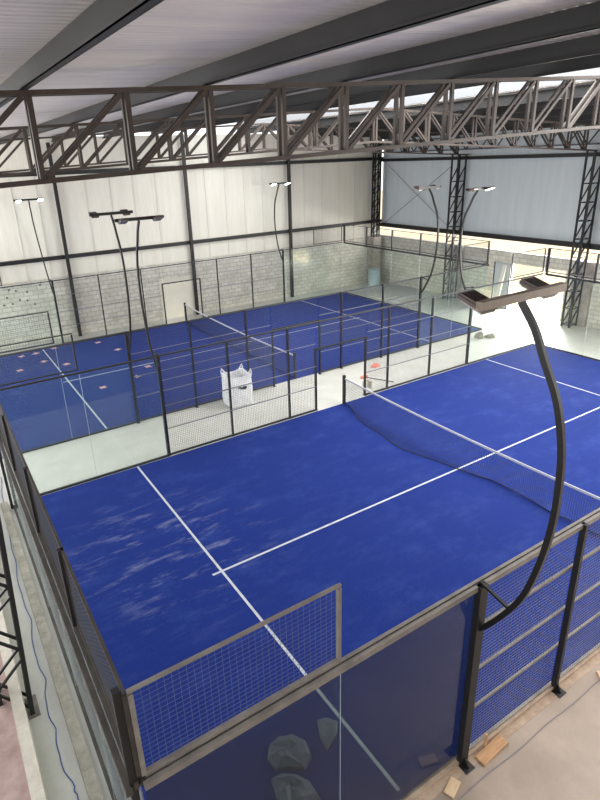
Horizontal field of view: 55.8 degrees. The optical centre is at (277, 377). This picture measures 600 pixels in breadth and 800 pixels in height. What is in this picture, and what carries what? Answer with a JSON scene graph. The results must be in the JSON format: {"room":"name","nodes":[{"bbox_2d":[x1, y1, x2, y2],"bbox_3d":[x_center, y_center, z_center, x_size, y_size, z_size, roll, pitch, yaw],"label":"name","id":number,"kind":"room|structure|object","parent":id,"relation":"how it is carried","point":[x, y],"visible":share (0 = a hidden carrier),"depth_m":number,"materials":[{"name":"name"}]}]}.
{"room":"sports hall","nodes":[
{"label":"sports hall","id":0,"kind":"room"},
{"bbox_2d":[0,600,46,799],"bbox_3d":[-5.956,3.609,11.515,0.150,0.500,31.900,-15,24,-29],"label":"wall","id":1,"kind":"structure","parent":0,"point":[30,760],"depth_m":7.69,"materials":[{"name":"beige concrete"}]},
{"bbox_2d":[0,133,382,348],"bbox_3d":[-4.054,-7.588,28.826,24.900,8.750,0.300,-15,24,-29],"label":"wall","id":2,"kind":"structure","parent":0,"point":[232,206],"depth_m":28.09,"materials":[{"name":"concrete"}]},
{"bbox_2d":[159,275,199,319],"bbox_3d":[-5.072,-4.146,29.285,2.060,2.080,0.058,-15,24,-29],"label":"door","id":3,"kind":"structure","parent":2,"relation":"in","point":[176,295],"depth_m":29.22,"materials":[{"name":"beige metal"}]},
{"bbox_2d":[0,281,599,799],"bbox_3d":[6.071,2.031,15.327,25.100,0.200,38.100,-15,24,-29],"label":"floor","id":4,"kind":"structure","parent":0,"point":[561,761],"depth_m":14.71,"materials":[{"name":"concrete"}]},
{"bbox_2d":[0,517,40,719],"bbox_3d":[-3.809,1.426,7.141,0.830,7.567,0.400,-15,24,-29],"label":"lattice column","id":5,"kind":"structure","parent":4,"relation":"on","point":[31,703],"depth_m":7.97,"materials":[{"name":"black metal"}]},
{"bbox_2d":[0,75,599,187],"bbox_3d":[6.199,-5.246,11.474,24.802,1.568,0.180,-15,24,-29],"label":"roof truss","id":6,"kind":"object","parent":5,"relation":"on","point":[340,91],"visible":1,"depth_m":8.13,"materials":[{"name":"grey metal"}]},
{"bbox_2d":[51,1,599,141],"bbox_3d":[-0.882,-5.439,11.044,0.140,0.235,32.950,-15,24,-29],"label":"roof beam","id":7,"kind":"structure","parent":6,"relation":"on","point":[584,18],"depth_m":6.80,"materials":[{"name":"grey metal"}]},
{"bbox_2d":[102,34,599,138],"bbox_3d":[0.990,-6.024,12.081,0.140,0.235,32.950,-15,24,-29],"label":"ceiling beam","id":8,"kind":"structure","parent":6,"relation":"on","point":[587,45],"depth_m":9.05,"materials":[{"name":"grey metal"}]},
{"bbox_2d":[151,54,599,133],"bbox_3d":[2.861,-6.610,13.118,0.140,0.235,32.950,-15,24,-29],"label":"roof beam","id":9,"kind":"structure","parent":6,"relation":"on","point":[593,61],"depth_m":11.46,"materials":[{"name":"grey metal"}]},
{"bbox_2d":[250,84,596,133],"bbox_3d":[6.934,-7.658,15.456,0.140,0.235,32.950,-15,24,-29],"label":"roof beam","id":10,"kind":"structure","parent":6,"relation":"on","point":[581,90],"depth_m":17.30,"materials":[{"name":"grey metal"}]},
{"bbox_2d":[289,96,599,134],"bbox_3d":[8.813,-8.053,16.567,0.140,0.235,32.950,-15,24,-29],"label":"roof beam","id":11,"kind":"structure","parent":6,"relation":"on","point":[522,107],"depth_m":18.73,"materials":[{"name":"grey metal"}]},
{"bbox_2d":[318,105,599,136],"bbox_3d":[10.693,-8.448,17.678,0.140,0.235,32.950,-15,24,-29],"label":"roof beam","id":12,"kind":"structure","parent":6,"relation":"on","point":[589,109],"depth_m":20.58,"materials":[{"name":"grey metal"}]},
{"bbox_2d":[349,113,598,136],"bbox_3d":[12.572,-8.843,18.788,0.140,0.235,32.950,-15,24,-29],"label":"roof beam","id":13,"kind":"structure","parent":6,"relation":"on","point":[589,116],"depth_m":23.32,"materials":[{"name":"grey metal"}]},
{"bbox_2d":[1,479,78,799],"bbox_3d":[-4.835,4.084,10.841,0.270,0.015,9.845,-14,24,-28],"label":"cable","id":14,"kind":"object","parent":4,"relation":"on","point":[1,479],"visible":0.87,"depth_m":8.95,"materials":[{"name":"blue plastic"}]},
{"bbox_2d":[0,501,103,799],"bbox_3d":[-3.763,4.566,9.370,0.160,0.100,10.600,-15,24,-29],"label":"trim","id":15,"kind":"structure","parent":4,"relation":"on","point":[90,780],"depth_m":8.92,"materials":[{"name":"concrete"}]},
{"bbox_2d":[46,142,81,335],"bbox_3d":[-9.570,-5.940,25.447,0.140,8.525,0.150,-15,24,-29],"label":"steel column","id":16,"kind":"structure","parent":4,"relation":"on","point":[50,159],"depth_m":25.36,"materials":[{"name":"black metal"}]},
{"bbox_2d":[0,403,145,799],"bbox_3d":[-3.752,2.722,8.851,0.170,3.912,10.000,-15,24,-29],"label":"fence","id":17,"kind":"object","parent":4,"relation":"on","point":[106,712],"visible":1,"depth_m":6.44,"materials":[{"name":"black metal"}]},
{"bbox_2d":[0,224,341,354],"bbox_3d":[-4.766,-4.646,28.006,20.000,3.912,0.140,-15,24,-29],"label":"fence","id":18,"kind":"object","parent":4,"relation":"on","point":[250,258],"visible":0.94,"depth_m":27.66,"materials":[{"name":"black metal"}]},
{"bbox_2d":[13,198,52,292],"bbox_3d":[-10.356,-5.562,24.350,1.180,4.108,0.880,-15,24,-29],"label":"floodlight mast","id":19,"kind":"object","parent":18,"relation":"attached to","point":[37,199],"visible":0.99,"depth_m":24.12,"materials":[{"name":"brown metal"}]},
{"bbox_2d":[269,182,290,258],"bbox_3d":[0.062,-8.285,30.316,1.180,4.108,0.880,-15,24,-29],"label":"floodlight mast","id":20,"kind":"object","parent":18,"relation":"attached to","point":[279,183],"visible":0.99,"depth_m":30.18,"materials":[{"name":"brown metal"}]},
{"bbox_2d":[180,134,199,314],"bbox_3d":[-4.396,-7.425,28.362,0.140,8.807,0.150,-15,24,-29],"label":"steel column","id":21,"kind":"structure","parent":4,"relation":"on","point":[182,135],"depth_m":28.27,"materials":[{"name":"black metal"}]},
{"bbox_2d":[220,364,252,407],"bbox_3d":[-1.331,0.294,18.571,0.874,1.250,0.719,-15,24,-29],"label":"bag","id":22,"kind":"object","parent":4,"relation":"on","point":[249,394],"visible":0.78,"depth_m":18.39,"materials":[{"name":"white"}]},
{"bbox_2d":[0,293,477,455],"bbox_3d":[-1.997,-1.371,24.645,19.960,0.024,9.940,-15,24,-29],"label":"court","id":23,"kind":"object","parent":4,"relation":"on","point":[36,414],"visible":0.65,"depth_m":22.59,"materials":[{"name":"blue carpet"}]},
{"bbox_2d":[184,303,296,378],"bbox_3d":[-2.022,-1.833,24.461,0.116,0.981,9.960,-15,24,-29],"label":"net","id":24,"kind":"object","parent":23,"relation":"on","point":[185,305],"visible":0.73,"depth_m":23.95,"materials":[{"name":"black netting"},{"name":"white fabric tape"},{"name":"black steel"}]},
{"bbox_2d":[0,241,489,458],"bbox_3d":[0.644,-1.724,19.892,20.000,3.912,0.140,-15,24,-29],"label":"fence","id":25,"kind":"object","parent":4,"relation":"on","point":[129,356],"visible":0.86,"depth_m":19.04,"materials":[{"name":"black metal"}]},
{"bbox_2d":[88,209,132,353],"bbox_3d":[-4.343,-2.524,15.877,1.180,4.108,0.880,-15,24,-29],"label":"floodlight mast","id":26,"kind":"object","parent":25,"relation":"attached to","point":[125,212],"visible":1,"depth_m":15.36,"materials":[{"name":"brown metal"}]},
{"bbox_2d":[414,185,441,292],"bbox_3d":[5.812,-5.179,21.692,1.180,4.108,0.880,-15,24,-29],"label":"floodlight mast","id":27,"kind":"object","parent":25,"relation":"attached to","point":[430,186],"visible":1,"depth_m":21.21,"materials":[{"name":"brown metal"}]},
{"bbox_2d":[0,248,546,495],"bbox_3d":[2.005,-0.990,17.852,20.000,3.912,0.140,-15,24,-29],"label":"fence","id":28,"kind":"object","parent":4,"relation":"on","point":[388,307],"visible":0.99,"depth_m":16.77,"materials":[{"name":"black metal"}]},
{"bbox_2d":[114,215,163,371],"bbox_3d":[-3.323,-1.973,14.347,1.180,4.108,0.880,-15,24,-29],"label":"floodlight mast","id":29,"kind":"object","parent":28,"relation":"attached to","point":[155,217],"visible":0.98,"depth_m":14.02,"materials":[{"name":"brown metal"}]},
{"bbox_2d":[459,186,495,291],"bbox_3d":[6.832,-4.628,20.162,1.180,4.108,0.880,-15,24,-29],"label":"floodlight mast","id":30,"kind":"object","parent":28,"relation":"attached to","point":[476,189],"visible":0.87,"depth_m":20.05,"materials":[{"name":"brown metal"}]},
{"bbox_2d":[287,136,293,296],"bbox_3d":[0.685,-8.657,31.306,0.140,8.604,0.150,-15,24,-29],"label":"steel column","id":31,"kind":"structure","parent":4,"relation":"on","point":[288,160],"depth_m":31.37,"materials":[{"name":"black metal"}]},
{"bbox_2d":[39,344,599,799],"bbox_3d":[4.795,2.297,14.459,19.960,0.024,10.020,-15,24,-29],"label":"court","id":32,"kind":"object","parent":4,"relation":"on","point":[171,558],"visible":0.89,"depth_m":11.27,"materials":[{"name":"blue carpet"}]},
{"bbox_2d":[267,734,311,771],"bbox_3d":[0.156,5.033,7.640,0.601,0.144,0.469,-2,21,0],"label":"rock","id":33,"kind":"object","parent":32,"relation":"on","point":[291,752],"visible":1,"depth_m":7.55,"materials":[{"name":"grey stone"}]},
{"bbox_2d":[271,773,320,799],"bbox_3d":[0.216,5.209,7.149,0.463,0.165,0.630,-15,24,-29],"label":"rock","id":34,"kind":"object","parent":32,"relation":"on","point":[286,786],"visible":1,"depth_m":7.13,"materials":[{"name":"grey stone"}]},
{"bbox_2d":[317,717,337,749],"bbox_3d":[0.720,4.950,7.902,0.290,0.058,0.492,-4,21,-4],"label":"plastic sheet","id":35,"kind":"object","parent":32,"relation":"on","point":[327,727],"visible":1,"depth_m":7.90,"materials":[{"name":"grey plastic"}]},
{"bbox_2d":[342,375,599,535],"bbox_3d":[4.497,1.889,14.164,0.708,0.981,9.960,-15,24,-29],"label":"net","id":36,"kind":"object","parent":32,"relation":"on","point":[344,379],"visible":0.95,"depth_m":14.39,"materials":[{"name":"black netting"},{"name":"white fabric"},{"name":"black steel"}]},
{"bbox_2d":[126,507,599,799],"bbox_3d":[7.454,1.954,9.679,20.000,3.912,0.250,-15,24,-29],"label":"fence","id":37,"kind":"object","parent":4,"relation":"on","point":[164,768],"visible":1,"depth_m":6.14,"materials":[{"name":"black metal"}]},
{"bbox_2d":[457,276,567,630],"bbox_3d":[2.338,1.173,5.628,1.180,4.108,0.880,-15,24,-29],"label":"floodlight mast","id":38,"kind":"object","parent":37,"relation":"attached to","point":[536,287],"visible":0.99,"depth_m":5.08,"materials":[{"name":"brown metal"}]},
{"bbox_2d":[362,379,371,389],"bbox_3d":[3.073,0.268,19.500,0.250,0.300,0.250,-15,24,-29],"label":"crate","id":39,"kind":"object","parent":4,"relation":"on","point":[369,386],"visible":0.61,"depth_m":19.52,"materials":[{"name":"grey"}]},
{"bbox_2d":[366,143,381,282],"bbox_3d":[5.852,-9.812,34.179,0.600,8.300,0.580,-15,24,-29],"label":"lattice column","id":40,"kind":"structure","parent":4,"relation":"on","point":[373,254],"depth_m":34.12,"materials":[{"name":"black metal"}]},
{"bbox_2d":[368,268,380,286],"bbox_3d":[5.914,-6.111,34.687,0.734,1.030,0.734,-15,24,-29],"label":"drum","id":41,"kind":"object","parent":4,"relation":"on","point":[374,274],"visible":0.95,"depth_m":34.41,"materials":[{"name":"plastic"}]},
{"bbox_2d":[360,375,393,381],"bbox_3d":[3.579,0.045,20.302,1.212,0.100,0.265,6,23,21],"label":"broom","id":42,"kind":"object","parent":4,"relation":"on","point":[361,377],"visible":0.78,"depth_m":20.39,"materials":[{"name":"red metal"}]},
{"bbox_2d":[368,293,395,299],"bbox_3d":[5.949,-4.593,32.120,1.000,0.050,1.300,-17,26,-34],"label":"flat board","id":43,"kind":"object","parent":4,"relation":"on","point":[376,295],"visible":0.71,"depth_m":32.06,"materials":[{"name":"grey"}]},
{"bbox_2d":[390,298,418,304],"bbox_3d":[6.937,-4.128,30.814,1.000,0.050,1.300,-21,28,-39],"label":"flat board","id":44,"kind":"object","parent":4,"relation":"on","point":[404,299],"visible":0.36,"depth_m":30.85,"materials":[{"name":"grey"}]},
{"bbox_2d":[343,224,490,328],"bbox_3d":[6.491,-5.423,28.845,0.150,3.907,10.000,-15,24,-29],"label":"fence","id":45,"kind":"object","parent":4,"relation":"on","point":[366,228],"visible":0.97,"depth_m":27.97,"materials":[{"name":"black metal"}]},
{"bbox_2d":[444,776,460,798],"bbox_3d":[2.216,5.208,7.188,0.130,0.022,0.240,14,26,36],"label":"plank","id":46,"kind":"object","parent":4,"relation":"on","point":[453,784],"visible":1,"depth_m":7.17,"materials":[{"name":"beige wood"}]},
{"bbox_2d":[442,155,466,299],"bbox_3d":[9.338,-7.781,29.844,0.760,7.380,0.840,-15,24,-29],"label":"lattice column","id":47,"kind":"structure","parent":4,"relation":"on","point":[456,276],"depth_m":29.81,"materials":[{"name":"black metal"}]},
{"bbox_2d":[0,123,470,172],"bbox_3d":[-0.949,-9.107,22.194,24.802,1.568,0.180,-15,24,-29],"label":"roof truss","id":48,"kind":"object","parent":47,"relation":"on","point":[263,126],"visible":0.55,"depth_m":21.59,"materials":[{"name":"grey metal"}]},
{"bbox_2d":[474,332,482,338],"bbox_3d":[8.687,-1.823,24.380,0.368,0.262,0.386,13,26,34],"label":"rubble","id":49,"kind":"object","parent":4,"relation":"on","point":[479,335],"visible":1,"depth_m":24.27,"materials":[{"name":"grey stone"}]},
{"bbox_2d":[483,733,487,745],"bbox_3d":[2.802,4.882,7.625,0.032,0.200,0.032,-15,24,-29],"label":"stick","id":50,"kind":"object","parent":4,"relation":"on","point":[486,734],"visible":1,"depth_m":7.61,"materials":[{"name":"brown wood"}]},
{"bbox_2d":[484,333,494,338],"bbox_3d":[9.188,-1.796,24.425,0.482,0.143,0.397,-15,24,-29],"label":"rubble","id":51,"kind":"object","parent":4,"relation":"on","point":[490,336],"visible":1,"depth_m":24.32,"materials":[{"name":"grey stone"}]},
{"bbox_2d":[475,734,508,765],"bbox_3d":[2.880,5.013,7.611,0.520,0.030,0.150,-16,25,-32],"label":"plank","id":52,"kind":"object","parent":4,"relation":"on","point":[498,743],"visible":1,"depth_m":7.59,"materials":[{"name":"brown wood"}]},
{"bbox_2d":[400,647,599,799],"bbox_3d":[7.534,3.759,10.426,20.340,0.004,0.260,-15,24,-29],"label":"trim","id":53,"kind":"structure","parent":4,"relation":"on","point":[435,790],"depth_m":8.00,"materials":[{"name":"beige concrete"}]},
{"bbox_2d":[495,265,506,296],"bbox_3d":[11.106,-4.494,28.349,0.554,2.200,0.208,-12,23,-23],"label":"board","id":54,"kind":"object","parent":4,"relation":"on","point":[504,267],"visible":0.64,"depth_m":28.21,"materials":[{"name":"grey"}]},
{"bbox_2d":[459,679,599,799],"bbox_3d":[3.864,4.845,7.981,4.600,0.011,0.031,-15,24,-29],"label":"cable","id":55,"kind":"object","parent":4,"relation":"on","point":[599,679],"visible":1,"depth_m":7.71,"materials":[{"name":"grey plastic"}]},
{"bbox_2d":[545,248,599,360],"bbox_3d":[13.261,-1.766,18.692,0.150,3.907,10.000,-15,24,-29],"label":"fence","id":56,"kind":"object","parent":4,"relation":"on","point":[549,254],"visible":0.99,"depth_m":21.41,"materials":[{"name":"black metal"}]},
{"bbox_2d":[560,150,599,327],"bbox_3d":[13.114,-5.741,24.181,0.760,7.380,0.890,-15,24,-29],"label":"lattice column","id":57,"kind":"structure","parent":4,"relation":"on","point":[579,299],"depth_m":24.54,"materials":[{"name":"black steel"}]},
{"bbox_2d":[0,107,597,176],"bbox_3d":[2.532,-7.227,16.973,24.802,1.568,0.180,-15,24,-29],"label":"roof truss","id":58,"kind":"object","parent":57,"relation":"on","point":[165,122],"visible":0.56,"depth_m":15.36,"materials":[{"name":"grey metal"}]},
{"bbox_2d":[0,0,163,107],"bbox_3d":[-4.625,-4.269,8.969,0.140,0.235,32.950,-15,24,-29],"label":"beam","id":59,"kind":"structure","parent":58,"relation":"on","point":[101,19],"depth_m":4.24,"materials":[{"name":"grey metal"}]},
{"bbox_2d":[0,0,507,144],"bbox_3d":[-2.753,-4.854,10.006,0.140,0.235,32.950,-15,24,-29],"label":"beam","id":60,"kind":"structure","parent":58,"relation":"on","point":[390,16],"depth_m":5.36,"materials":[{"name":"grey metal"}]},
{"bbox_2d":[377,119,597,139],"bbox_3d":[14.451,-9.238,19.899,0.140,0.235,32.950,-15,24,-29],"label":"roof beam","id":61,"kind":"structure","parent":58,"relation":"on","point":[544,125],"depth_m":25.73,"materials":[{"name":"grey metal"}]},
{"bbox_2d":[0,0,599,137],"bbox_3d":[-1.467,-5.473,10.829,12.500,0.645,33.250,-15,24,-29],"label":"ceiling","id":62,"kind":"structure","parent":0,"point":[172,38],"depth_m":5.70,"materials":[{"name":"metal"}]},
{"bbox_2d":[250,80,595,129],"bbox_3d":[10.952,-8.710,17.944,9.950,0.528,33.250,-15,24,-29],"label":"ceiling","id":63,"kind":"structure","parent":0,"point":[588,81],"depth_m":17.08,"materials":[{"name":"metal"}]},
{"bbox_2d":[216,100,448,127],"bbox_3d":[5.284,-7.497,14.571,3.450,0.143,33.200,-15,24,-29],"label":"window","id":64,"kind":"structure","parent":63,"relation":"attached to","point":[291,117],"depth_m":21.09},
{"bbox_2d":[380,124,599,329],"bbox_3d":[11.411,-7.399,27.286,0.300,8.360,18.900,-15,24,-29],"label":"wall","id":65,"kind":"structure","parent":0,"point":[534,198],"depth_m":28.06,"materials":[{"name":"concrete"}]},
{"bbox_2d":[386,129,599,151],"bbox_3d":[11.018,-10.817,25.855,0.080,0.630,18.600,-15,24,-29],"label":"girder","id":66,"kind":"object","parent":65,"relation":"attached to","point":[579,131],"visible":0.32,"depth_m":26.82,"materials":[{"name":"grey metal"}]},
{"bbox_2d":[491,262,510,308],"bbox_3d":[11.262,-4.636,28.590,0.090,2.280,0.950,-15,24,-29],"label":"door","id":67,"kind":"structure","parent":65,"relation":"in","point":[498,266],"depth_m":28.50,"materials":[{"name":"grey"}]},
{"label":"outside","id":68,"kind":"structure","parent":0,"visible":0},
{"bbox_2d":[0,652,30,799],"bbox_3d":[-9.045,4.518,9.845,7.100,0.640,44.000,-15,24,-29],"label":"ground","id":69,"kind":"structure","parent":68,"point":[13,779],"depth_m":7.31,"materials":[{"name":"beige concrete"}]},
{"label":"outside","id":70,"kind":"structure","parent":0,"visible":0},
{"bbox_2d":[380,190,599,318],"bbox_3d":[18.266,-6.652,30.306,13.900,4.320,54.000,-15,24,-29],"label":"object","id":71,"kind":"structure","parent":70,"point":[549,307],"depth_m":35.16,"materials":[{"name":"white"}]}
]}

